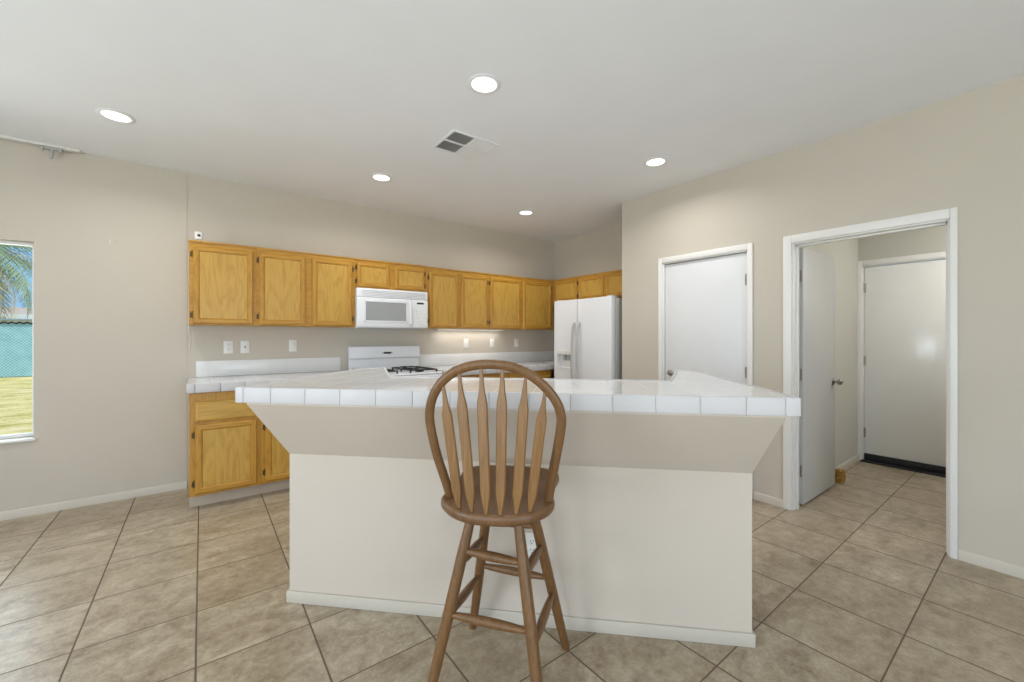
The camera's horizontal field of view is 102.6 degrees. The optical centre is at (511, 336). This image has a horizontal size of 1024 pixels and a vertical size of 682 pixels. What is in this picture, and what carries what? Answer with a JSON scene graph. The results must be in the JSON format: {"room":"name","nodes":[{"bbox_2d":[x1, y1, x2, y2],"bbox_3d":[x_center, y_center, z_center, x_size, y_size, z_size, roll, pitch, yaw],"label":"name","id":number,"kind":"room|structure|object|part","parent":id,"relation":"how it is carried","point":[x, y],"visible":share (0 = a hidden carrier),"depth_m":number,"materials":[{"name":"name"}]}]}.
{"room":"kitchen","nodes":[
{"label":"kitchen","id":0,"kind":"room"},
{"bbox_2d":[0,139,553,511],"bbox_3d":[-2.436,-0.054,3.956,7.785,2.740,0.154,0,0,-37],"label":"wall","id":1,"kind":"structure","parent":0,"point":[114,361],"depth_m":3.38,"materials":[{"name":"beige paint"}]},
{"bbox_2d":[0,240,35,443],"bbox_3d":[-4.145,0.031,2.633,1.483,1.471,0.147,0,0,-37],"label":"window","id":2,"kind":"structure","parent":1,"relation":"in","point":[25,437],"depth_m":3.08,"materials":[{"name":"white paint"}]},
{"bbox_3d":[-4.133,0.758,2.617,1.483,0.016,0.107,0,0,-37],"label":"sill","id":3,"kind":"part","parent":2,"relation":"part of","materials":[{"name":"white paint"}]},
{"bbox_2d":[0,481,186,520],"bbox_3d":[-4.096,1.285,2.598,3.198,0.062,0.011,0,0,-37],"label":"baseboard","id":4,"kind":"structure","parent":1,"relation":"attached to","point":[35,510],"depth_m":3.20,"materials":[{"name":"beige paint"}]},
{"bbox_2d":[195,231,202,240],"bbox_3d":[-2.626,-0.829,3.441,0.052,0.094,0.048,0,0,-37],"label":"security camera","id":5,"kind":"object","parent":1,"relation":"attached to","point":[198,235],"visible":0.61,"depth_m":3.43,"materials":[{"name":"white plastic"}]},
{"bbox_2d":[188,239,255,326],"bbox_3d":[-2.515,-0.438,3.572,0.465,0.688,0.366,0,0,-37],"label":"upper cabinet","id":6,"kind":"object","parent":1,"relation":"attached to","point":[221,276],"visible":1,"depth_m":3.42,"materials":[{"name":"brown wood"}]},
{"bbox_3d":[-2.408,-0.420,3.435,0.325,0.543,0.004,0,0,-37],"label":"panel","id":7,"kind":"part","parent":6,"relation":"part of","materials":[{"name":"brown wood"}]},
{"bbox_2d":[224,341,232,353],"bbox_3d":[-2.586,0.096,3.745,0.072,0.116,0.009,0,0,-37],"label":"wall outlet","id":8,"kind":"object","parent":1,"relation":"attached to","point":[228,345],"visible":1,"depth_m":3.74,"materials":[{"name":"white plastic"}]},
{"bbox_2d":[241,341,249,352],"bbox_3d":[-2.484,0.096,3.821,0.072,0.116,0.011,0,0,-37],"label":"wall jack","id":9,"kind":"object","parent":1,"relation":"attached to","point":[245,345],"visible":1,"depth_m":3.82,"materials":[{"name":"white plastic"}]},
{"bbox_2d":[196,357,340,376],"bbox_3d":[-2.291,0.288,3.966,1.208,0.143,0.012,0,0,-37],"label":"backsplash","id":10,"kind":"structure","parent":1,"relation":"attached to","point":[290,365],"depth_m":3.91,"materials":[{"name":"white tile"}]},
{"bbox_2d":[289,340,296,351],"bbox_3d":[-2.166,0.090,4.063,0.072,0.116,0.009,0,0,-37],"label":"wall outlet","id":11,"kind":"object","parent":1,"relation":"attached to","point":[292,343],"visible":1,"depth_m":4.06,"materials":[{"name":"white plastic"}]},
{"bbox_2d":[252,247,354,327],"bbox_3d":[-1.996,-0.438,3.965,0.838,0.688,0.366,0,0,-37],"label":"upper cabinet","id":12,"kind":"object","parent":1,"relation":"attached to","point":[294,288],"visible":1,"depth_m":3.79,"materials":[{"name":"brown wood"}]},
{"bbox_3d":[-2.063,-0.420,3.697,0.368,0.632,0.019,0,0,-37],"label":"door","id":13,"kind":"part","parent":12,"relation":"part of","materials":[{"name":"brown wood"}]},
{"bbox_3d":[-2.062,-0.420,3.696,0.279,0.543,0.004,0,0,-37],"label":"panel","id":14,"kind":"part","parent":12,"relation":"part of","materials":[{"name":"brown wood"}]},
{"bbox_3d":[-1.726,-0.420,3.952,0.363,0.632,0.019,0,0,-37],"label":"door","id":15,"kind":"part","parent":12,"relation":"part of","materials":[{"name":"brown wood"}]},
{"bbox_3d":[-1.725,-0.420,3.951,0.274,0.543,0.004,0,0,-37],"label":"panel","id":16,"kind":"part","parent":12,"relation":"part of","materials":[{"name":"brown wood"}]},
{"bbox_2d":[355,258,426,291],"bbox_3d":[-1.354,-0.635,4.450,0.772,0.293,0.366,0,0,-37],"label":"upper cabinet","id":17,"kind":"object","parent":1,"relation":"attached to","point":[374,274],"visible":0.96,"depth_m":4.30,"materials":[{"name":"brown wood"}]},
{"bbox_3d":[-1.411,-0.621,4.189,0.329,0.236,0.019,0,0,-37],"label":"door","id":18,"kind":"part","parent":17,"relation":"part of","materials":[{"name":"brown wood"}]},
{"bbox_3d":[-1.411,-0.621,4.189,0.252,0.159,0.004,0,0,-37],"label":"panel","id":19,"kind":"part","parent":17,"relation":"part of","materials":[{"name":"brown wood"}]},
{"bbox_2d":[348,287,427,328],"bbox_3d":[-1.334,-0.284,4.415,0.758,0.402,0.448,0,0,-37],"label":"microwave","id":20,"kind":"object","parent":17,"relation":"attached to","point":[374,308],"visible":1,"depth_m":4.25,"materials":[{"name":"white plastic"}]},
{"bbox_3d":[-1.308,-0.244,4.221,0.565,0.298,0.028,0,0,-37],"label":"door","id":21,"kind":"part","parent":20,"relation":"part of","materials":[{"name":"white plastic"}]},
{"bbox_3d":[-1.078,-0.247,4.354,0.020,0.272,0.042,0,0,-37],"label":"handle","id":22,"kind":"part","parent":20,"relation":"part of","materials":[{"name":"white plastic"}]},
{"bbox_3d":[-1.004,-0.244,4.450,0.190,0.298,0.028,0,0,-37],"label":"control panel","id":23,"kind":"part","parent":20,"relation":"part of","materials":[{"name":"white plastic"}]},
{"bbox_3d":[-1.098,-0.621,4.426,0.334,0.236,0.019,0,0,-37],"label":"door","id":24,"kind":"part","parent":17,"relation":"part of","materials":[{"name":"brown wood"}]},
{"bbox_3d":[-1.098,-0.621,4.426,0.257,0.159,0.004,0,0,-37],"label":"panel","id":25,"kind":"part","parent":17,"relation":"part of","materials":[{"name":"brown wood"}]},
{"bbox_2d":[425,267,488,328],"bbox_3d":[-0.717,-0.435,4.932,0.825,0.682,0.366,0,0,-37],"label":"upper cabinet","id":26,"kind":"object","parent":1,"relation":"attached to","point":[457,299],"visible":0.94,"depth_m":4.77,"materials":[{"name":"brown wood"}]},
{"bbox_3d":[-0.775,-0.414,4.671,0.361,0.624,0.019,0,0,-37],"label":"door","id":27,"kind":"part","parent":26,"relation":"part of","materials":[{"name":"brown wood"}]},
{"bbox_3d":[-0.774,-0.414,4.670,0.272,0.535,0.004,0,0,-37],"label":"panel","id":28,"kind":"part","parent":26,"relation":"part of","materials":[{"name":"brown wood"}]},
{"bbox_2d":[436,329,502,330],"bbox_3d":[-0.513,-0.085,5.197,0.950,0.016,0.070,0,0,-37],"label":"light","id":29,"kind":"object","parent":26,"relation":"attached to","point":[436,329],"visible":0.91,"depth_m":5.24,"materials":[{"name":"white plastic"}]},
{"bbox_3d":[-0.448,-0.414,4.918,0.365,0.624,0.019,0,0,-37],"label":"door","id":30,"kind":"part","parent":26,"relation":"part of","materials":[{"name":"brown wood"}]},
{"bbox_3d":[-0.447,-0.414,4.917,0.276,0.535,0.004,0,0,-37],"label":"panel","id":31,"kind":"part","parent":26,"relation":"part of","materials":[{"name":"brown wood"}]},
{"bbox_2d":[464,339,467,347],"bbox_3d":[-0.588,0.088,5.255,0.072,0.116,0.010,0,0,-37],"label":"wall outlet","id":32,"kind":"object","parent":1,"relation":"attached to","point":[465,340],"visible":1,"depth_m":5.25,"materials":[{"name":"white plastic"}]},
{"bbox_2d":[419,351,553,366],"bbox_3d":[-0.233,0.288,5.522,2.178,0.143,0.012,0,0,-37],"label":"backsplash","id":33,"kind":"structure","parent":1,"relation":"attached to","point":[430,359],"depth_m":5.39,"materials":[{"name":"white tile"}]},
{"bbox_2d":[490,339,493,346],"bbox_3d":[-0.265,0.088,5.500,0.072,0.116,0.009,0,0,-37],"label":"wall outlet","id":34,"kind":"object","parent":1,"relation":"attached to","point":[491,340],"visible":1,"depth_m":5.49,"materials":[{"name":"white plastic"}]},
{"bbox_2d":[514,339,517,346],"bbox_3d":[0.062,0.088,5.747,0.072,0.116,0.010,0,0,-37],"label":"wall outlet","id":35,"kind":"object","parent":1,"relation":"attached to","point":[515,340],"visible":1,"depth_m":5.74,"materials":[{"name":"white plastic"}]},
{"bbox_2d":[488,274,553,329],"bbox_3d":[0.045,-0.435,5.508,1.085,0.682,0.366,0,0,-37],"label":"upper cabinet","id":36,"kind":"object","parent":1,"relation":"attached to","point":[514,303],"visible":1,"depth_m":5.33,"materials":[{"name":"brown wood"}]},
{"bbox_3d":[-0.078,-0.414,5.197,0.469,0.624,0.019,0,0,-37],"label":"door","id":37,"kind":"part","parent":36,"relation":"part of","materials":[{"name":"brown wood"}]},
{"bbox_3d":[-0.078,-0.414,5.196,0.380,0.535,0.004,0,0,-37],"label":"panel","id":38,"kind":"part","parent":36,"relation":"part of","materials":[{"name":"brown wood"}]},
{"bbox_3d":[0.346,-0.414,5.518,0.494,0.624,0.019,0,0,-37],"label":"door","id":39,"kind":"part","parent":36,"relation":"part of","materials":[{"name":"brown wood"}]},
{"bbox_3d":[0.346,-0.414,5.517,0.405,0.535,0.004,0,0,-37],"label":"panel","id":40,"kind":"part","parent":36,"relation":"part of","materials":[{"name":"brown wood"}]},
{"bbox_2d":[0,0,1023,241],"bbox_3d":[0.555,-1.499,1.297,9.350,0.150,8.100,0,0,-37],"label":"ceiling","id":41,"kind":"structure","parent":0,"point":[315,98],"depth_m":2.32,"materials":[{"name":"paint"}]},
{"bbox_2d":[0,135,81,158],"bbox_3d":[-4.171,-1.372,2.499,2.160,0.102,0.058,0,0,-37],"label":"rail","id":42,"kind":"object","parent":41,"relation":"attached to","point":[43,146],"visible":1,"depth_m":3.03,"materials":[{"name":"white metal"}]},
{"bbox_2d":[95,108,135,123],"bbox_3d":[-2.552,-1.419,2.646,0.188,0.008,0.188,0,0,-37],"label":"recessed light","id":43,"kind":"object","parent":41,"relation":"in","point":[111,114],"visible":1,"depth_m":2.64,"materials":[{"name":"white metal"}]},
{"bbox_2d":[370,173,391,181],"bbox_3d":[-1.168,-1.419,3.670,0.188,0.008,0.188,0,0,-37],"label":"recessed light","id":44,"kind":"object","parent":41,"relation":"in","point":[381,177],"visible":1,"depth_m":3.67,"materials":[{"name":"white metal"}]},
{"bbox_2d":[432,129,498,160],"bbox_3d":[-0.347,-1.419,3.059,0.380,0.008,0.332,0,0,-37],"label":"ceiling vent","id":45,"kind":"object","parent":41,"relation":"in","point":[456,142],"visible":1,"depth_m":3.05,"materials":[{"name":"white metal"}]},
{"bbox_2d":[467,74,500,93],"bbox_3d":[-0.157,-1.419,2.313,0.188,0.008,0.188,0,0,-37],"label":"recessed light","id":46,"kind":"object","parent":41,"relation":"in","point":[478,83],"visible":1,"depth_m":2.31,"materials":[{"name":"white metal"}]},
{"bbox_2d":[518,210,533,214],"bbox_3d":[0.160,-1.419,4.713,0.188,0.008,0.188,0,0,-37],"label":"recessed light","id":47,"kind":"object","parent":41,"relation":"in","point":[523,212],"visible":1,"depth_m":4.70,"materials":[{"name":"white metal"}]},
{"bbox_2d":[644,157,667,166],"bbox_3d":[1.170,-1.419,3.344,0.188,0.008,0.188,0,0,-37],"label":"recessed light","id":48,"kind":"object","parent":41,"relation":"in","point":[656,161],"visible":1,"depth_m":3.33,"materials":[{"name":"white metal"}]},
{"bbox_2d":[0,460,1023,681],"bbox_3d":[0.555,1.376,1.297,9.350,0.120,8.100,0,0,-37],"label":"floor","id":49,"kind":"structure","parent":0,"point":[858,582],"depth_m":1.97,"materials":[{"name":"tile"}]},
{"bbox_2d":[189,391,260,507],"bbox_3d":[-2.425,0.872,3.463,0.461,0.888,0.648,0,0,-37],"label":"base cabinet","id":50,"kind":"object","parent":49,"relation":"on","point":[224,433],"visible":0.92,"depth_m":3.20,"materials":[{"name":"brown wood"}]},
{"bbox_3d":[-2.231,0.571,3.215,0.402,0.154,0.019,0,0,-37],"label":"drawer","id":51,"kind":"part","parent":50,"relation":"part of","materials":[{"name":"brown wood"}]},
{"bbox_3d":[-2.231,0.931,3.215,0.402,0.526,0.019,0,0,-37],"label":"door","id":52,"kind":"part","parent":50,"relation":"part of","materials":[{"name":"brown wood"}]},
{"bbox_3d":[-2.231,0.931,3.214,0.305,0.429,0.004,0,0,-37],"label":"panel","id":53,"kind":"part","parent":50,"relation":"part of","materials":[{"name":"brown wood"}]},
{"bbox_2d":[187,357,344,393],"bbox_3d":[-2.092,0.321,3.706,1.313,0.210,0.666,0,0,-37],"label":"countertop","id":54,"kind":"structure","parent":50,"relation":"on","point":[221,375],"depth_m":3.77,"materials":[{"name":"beige tile"}]},
{"bbox_2d":[259,421,289,493],"bbox_3d":[-1.911,0.872,3.851,0.825,0.888,0.648,0,0,-37],"label":"base cabinet","id":55,"kind":"object","parent":49,"relation":"on","point":[275,459],"visible":0.25,"depth_m":3.41,"materials":[{"name":"brown wood"}]},
{"bbox_3d":[-1.879,0.931,3.482,0.368,0.526,0.019,0,0,-37],"label":"door","id":56,"kind":"part","parent":55,"relation":"part of","materials":[{"name":"brown wood"}]},
{"bbox_3d":[-1.878,0.931,3.481,0.271,0.429,0.004,0,0,-37],"label":"panel","id":57,"kind":"part","parent":55,"relation":"part of","materials":[{"name":"brown wood"}]},
{"bbox_2d":[347,345,441,376],"bbox_3d":[-1.228,0.680,4.329,0.798,1.152,0.702,0,0,-37],"label":"gas range","id":58,"kind":"object","parent":49,"relation":"on","point":[398,360],"visible":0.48,"depth_m":4.47,"materials":[{"name":"white metal"}]},
{"bbox_2d":[388,368,441,375],"bbox_3d":[-1.224,0.381,4.324,0.798,0.020,0.575,0,0,-37],"label":"cooktop","id":59,"kind":"object","parent":58,"relation":"in","point":[400,372],"depth_m":4.24,"materials":[{"name":"white metal"}]},
{"bbox_2d":[456,373,499,377],"bbox_3d":[-0.605,0.872,4.838,0.780,0.888,0.648,0,0,-37],"label":"base cabinet","id":60,"kind":"object","parent":49,"relation":"on","point":[495,375],"visible":0.02,"depth_m":4.70,"materials":[{"name":"brown wood"}]},
{"bbox_2d":[419,351,553,375],"bbox_3d":[-0.041,0.321,5.257,2.192,0.210,0.666,0,0,-37],"label":"countertop","id":61,"kind":"structure","parent":60,"relation":"on","point":[541,360],"depth_m":5.24,"materials":[{"name":"beige tile"}]},
{"bbox_2d":[425,359,569,681],"bbox_3d":[-0.038,0.698,1.586,0.517,1.245,0.532,0,0,8],"label":"bar stool","id":62,"kind":"object","parent":49,"relation":"on","point":[518,496],"visible":1,"depth_m":1.39,"materials":[{"name":"brown oak"}]},
{"bbox_3d":[-0.223,0.975,1.496,0.211,0.690,0.043,0,0,-28],"label":"leg","id":63,"kind":"part","parent":62,"relation":"part of","materials":[{"name":"brown wood"}]},
{"bbox_3d":[-0.135,0.975,1.780,0.043,0.690,0.211,0,0,-27],"label":"leg","id":64,"kind":"part","parent":62,"relation":"part of","materials":[{"name":"brown wood"}]},
{"bbox_3d":[-0.035,0.585,1.537,0.414,0.072,0.435,0,0,8],"label":"seat","id":65,"kind":"part","parent":62,"relation":"part of","materials":[{"name":"brown wood"}]},
{"bbox_3d":[0.061,0.975,1.409,0.043,0.690,0.211,0,0,-27],"label":"leg","id":66,"kind":"part","parent":62,"relation":"part of","materials":[{"name":"brown wood"}]},
{"bbox_3d":[0.148,0.975,1.692,0.211,0.690,0.043,0,0,-28],"label":"leg","id":67,"kind":"part","parent":62,"relation":"part of","materials":[{"name":"brown wood"}]},
{"bbox_2d":[247,403,785,647],"bbox_3d":[-0.004,0.800,2.173,2.167,1.034,1.113,0,0,8],"label":"kitchen island","id":68,"kind":"object","parent":49,"relation":"on","point":[648,530],"visible":0.8,"depth_m":1.83,"materials":[{"name":"beige paint"}]},
{"bbox_2d":[235,367,800,416],"bbox_3d":[0.005,0.251,2.216,2.245,0.067,1.232,0,0,8],"label":"island countertop","id":69,"kind":"structure","parent":68,"relation":"on","point":[687,391],"depth_m":1.69,"materials":[{"name":"beige tile"}]},
{"bbox_3d":[0.015,1.287,2.302,2.167,0.058,0.851,0,0,8],"label":"baseboard","id":70,"kind":"part","parent":68,"relation":"part of","materials":[{"name":"beige paint"}]},
{"bbox_2d":[525,532,535,557],"bbox_3d":[0.090,0.952,1.868,0.072,0.116,0.009,0,0,8],"label":"wall outlet","id":71,"kind":"object","parent":68,"relation":"attached to","point":[530,541],"visible":0.53,"depth_m":1.87,"materials":[{"name":"white plastic"}]},
{"bbox_2d":[528,538,534,553],"bbox_3d":[0.090,0.952,1.866,0.034,0.069,0.004,0,0,8],"label":"socket","id":72,"kind":"object","parent":71,"relation":"attached to","point":[531,541],"depth_m":1.86,"materials":[{"name":"white paint"}]},
{"bbox_2d":[504,370,550,377],"bbox_3d":[0.015,0.872,5.307,0.775,0.888,0.648,0,0,-37],"label":"base cabinet","id":73,"kind":"object","parent":49,"relation":"on","point":[542,373],"visible":0.02,"depth_m":5.16,"materials":[{"name":"brown wood"}]},
{"bbox_2d":[554,295,621,379],"bbox_3d":[1.047,0.433,4.945,0.766,1.766,0.884,0,0,-37],"label":"refrigerator","id":74,"kind":"object","parent":49,"relation":"on","point":[587,331],"visible":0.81,"depth_m":4.66,"materials":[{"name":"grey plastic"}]},
{"bbox_3d":[0.629,0.188,4.966,0.005,0.060,0.254,0,0,-37],"label":"dispenser panel","id":75,"kind":"part","parent":74,"relation":"part of","materials":[{"name":"white plastic"}]},
{"bbox_3d":[0.671,0.390,4.975,0.070,1.652,0.382,0,0,-37],"label":"freezer door","id":76,"kind":"part","parent":74,"relation":"part of","materials":[{"name":"white metal"}]},
{"bbox_3d":[0.713,0.326,4.814,0.076,0.994,0.028,0,0,-37],"label":"handle","id":77,"kind":"part","parent":74,"relation":"part of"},
{"bbox_3d":[0.763,0.326,4.748,0.076,0.994,0.028,0,0,-37],"label":"handle","id":78,"kind":"part","parent":74,"relation":"part of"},
{"bbox_3d":[0.939,0.390,4.620,0.070,1.652,0.496,0,0,-37],"label":"fridge door","id":79,"kind":"part","parent":74,"relation":"part of","materials":[{"name":"white metal"}]},
{"bbox_2d":[835,468,845,482],"bbox_3d":[2.961,1.256,3.710,0.089,0.121,0.087,0,0,-37],"label":"door stop","id":80,"kind":"object","parent":49,"relation":"on","point":[840,476],"visible":0.96,"depth_m":3.69,"materials":[{"name":"brown wood"}]},
{"bbox_2d":[554,224,621,279],"bbox_3d":[1.307,-0.054,5.377,0.100,2.740,2.102,0,0,-37],"label":"wall","id":81,"kind":"structure","parent":0,"point":[599,251],"depth_m":5.62,"materials":[{"name":"beige paint"}]},
{"bbox_2d":[553,276,577,300],"bbox_3d":[0.844,-0.623,5.611,0.352,0.318,0.466,0,0,-37],"label":"upper cabinet","id":82,"kind":"object","parent":81,"relation":"attached to","point":[566,288],"visible":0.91,"depth_m":5.48,"materials":[{"name":"brown wood"}]},
{"bbox_3d":[0.721,-0.610,5.498,0.004,0.191,0.321,0,0,-37],"label":"panel","id":83,"kind":"part","parent":82,"relation":"part of","materials":[{"name":"brown wood"}]},
{"bbox_2d":[578,269,621,298],"bbox_3d":[1.331,-0.623,4.968,0.352,0.318,1.150,0,0,-37],"label":"upper cabinet","id":84,"kind":"object","parent":81,"relation":"attached to","point":[603,284],"visible":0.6,"depth_m":5.02,"materials":[{"name":"brown wood"}]},
{"bbox_3d":[0.986,-0.610,5.148,0.019,0.268,0.413,0,0,-37],"label":"door","id":85,"kind":"part","parent":84,"relation":"part of","materials":[{"name":"brown wood"}]},
{"bbox_3d":[0.985,-0.610,5.148,0.004,0.191,0.336,0,0,-37],"label":"panel","id":86,"kind":"part","parent":84,"relation":"part of","materials":[{"name":"brown wood"}]},
{"bbox_3d":[1.262,-0.610,4.783,0.019,0.268,0.410,0,0,-37],"label":"door","id":87,"kind":"part","parent":84,"relation":"part of","materials":[{"name":"brown wood"}]},
{"bbox_3d":[1.261,-0.610,4.783,0.004,0.191,0.333,0,0,-37],"label":"panel","id":88,"kind":"part","parent":84,"relation":"part of","materials":[{"name":"brown wood"}]},
{"bbox_2d":[622,75,1023,566],"bbox_3d":[3.284,-0.054,2.125,0.667,2.740,6.129,0,0,-37],"label":"wall","id":89,"kind":"structure","parent":0,"point":[965,152],"depth_m":2.56,"materials":[{"name":"beige paint"}]},
{"bbox_2d":[658,243,752,498],"bbox_3d":[1.745,0.278,3.708,0.152,2.076,0.860,0,0,-37],"label":"trim","id":90,"kind":"structure","parent":89,"relation":"attached to","point":[744,248],"depth_m":3.61,"materials":[{"name":"white paint"}]},
{"bbox_2d":[665,253,746,383],"bbox_3d":[1.711,0.306,3.674,0.092,1.997,0.760,0,0,-37],"label":"door","id":91,"kind":"structure","parent":89,"relation":"in","point":[706,299],"depth_m":3.65,"materials":[{"name":"white paint"}]},
{"bbox_2d":[799,248,842,503],"bbox_3d":[2.559,0.307,3.386,0.747,1.991,0.113,0,0,-36],"label":"door","id":92,"kind":"structure","parent":89,"relation":"in","point":[817,381],"depth_m":3.33,"materials":[{"name":"white paint"}]},
{"bbox_3d":[2.822,0.391,3.554,0.062,0.062,0.071,0,0,-36],"label":"knob","id":93,"kind":"part","parent":92,"relation":"part of","materials":[{"name":"silver metal"}]},
{"bbox_2d":[783,207,957,558],"bbox_3d":[2.410,0.276,2.828,0.152,2.081,0.912,0,0,-37],"label":"trim","id":94,"kind":"structure","parent":89,"relation":"attached to","point":[948,217],"depth_m":2.70,"materials":[{"name":"white paint"}]},
{"bbox_2d":[753,492,1023,578],"bbox_3d":[2.969,1.285,1.980,0.011,0.062,5.979,0,0,-37],"label":"baseboard","id":95,"kind":"structure","parent":89,"relation":"attached to","point":[969,557],"depth_m":2.35,"materials":[{"name":"beige paint"}]},
{"bbox_2d":[799,238,857,466],"bbox_3d":[2.909,-0.054,3.853,1.912,2.740,0.100,0,0,-37],"label":"wall","id":96,"kind":"structure","parent":0,"point":[845,252],"depth_m":4.13,"materials":[{"name":"beige paint"}]},
{"bbox_2d":[835,454,858,469],"bbox_3d":[3.861,1.285,3.308,1.050,0.062,1.920,0,0,-37],"label":"baseboard","id":97,"kind":"structure","parent":96,"relation":"attached to","point":[855,458],"depth_m":4.16,"materials":[{"name":"beige paint"}]},
{"bbox_2d":[858,225,945,260],"bbox_3d":[4.328,-0.054,3.660,0.120,2.740,2.120,0,0,-37],"label":"wall","id":98,"kind":"structure","parent":0,"point":[932,239],"depth_m":4.11,"materials":[{"name":"beige paint"}]},
{"bbox_2d":[858,251,945,459],"bbox_3d":[4.022,0.257,4.053,0.136,2.118,0.975,0,0,-37],"label":"trim","id":99,"kind":"structure","parent":98,"relation":"attached to","point":[862,265],"depth_m":4.36,"materials":[{"name":"white paint"}]},
{"bbox_2d":[860,260,945,477],"bbox_3d":[3.992,0.294,4.030,0.175,2.046,0.865,0,0,-37],"label":"door","id":100,"kind":"structure","parent":98,"relation":"in","point":[905,356],"depth_m":4.10,"materials":[{"name":"paint"}]},
{"label":"outside","id":101,"kind":"structure","parent":0,"visible":0},
{"bbox_2d":[0,376,31,434],"bbox_3d":[-17.023,1.541,5.935,100.000,0.150,110.000,0,0,-37],"label":"lawn","id":102,"kind":"structure","parent":101,"point":[15,392],"depth_m":8.72,"materials":[{"name":"yellow plant"}]},
{"bbox_2d":[0,319,31,376],"bbox_3d":[-15.964,0.431,16.143,22.000,2.170,0.158,0,0,-37],"label":"fence","id":103,"kind":"object","parent":102,"relation":"on","point":[15,337],"visible":0.05,"depth_m":14.73,"materials":[{"name":"teal metal"}]},
{"bbox_3d":[-15.944,-0.594,16.115,22.000,0.060,0.057,0,0,-37],"label":"rail","id":104,"kind":"part","parent":103,"relation":"part of","materials":[{"name":"metal"}]},
{"bbox_2d":[0,244,31,321],"bbox_3d":[-21.064,-1.556,16.076,6.059,6.056,6.289,0,0,-37],"label":"palm tree","id":105,"kind":"object","parent":102,"relation":"on","point":[4,254],"visible":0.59,"depth_m":16.55,"materials":[{"name":"green plant"}]},
{"bbox_2d":[0,307,31,321],"bbox_3d":[-29.477,-0.134,24.068,27.200,3.200,9.250,0,0,-37],"label":"house","id":106,"kind":"structure","parent":102,"relation":"on","point":[22,314],"depth_m":21.56,"materials":[{"name":"white paint"}]}
]}

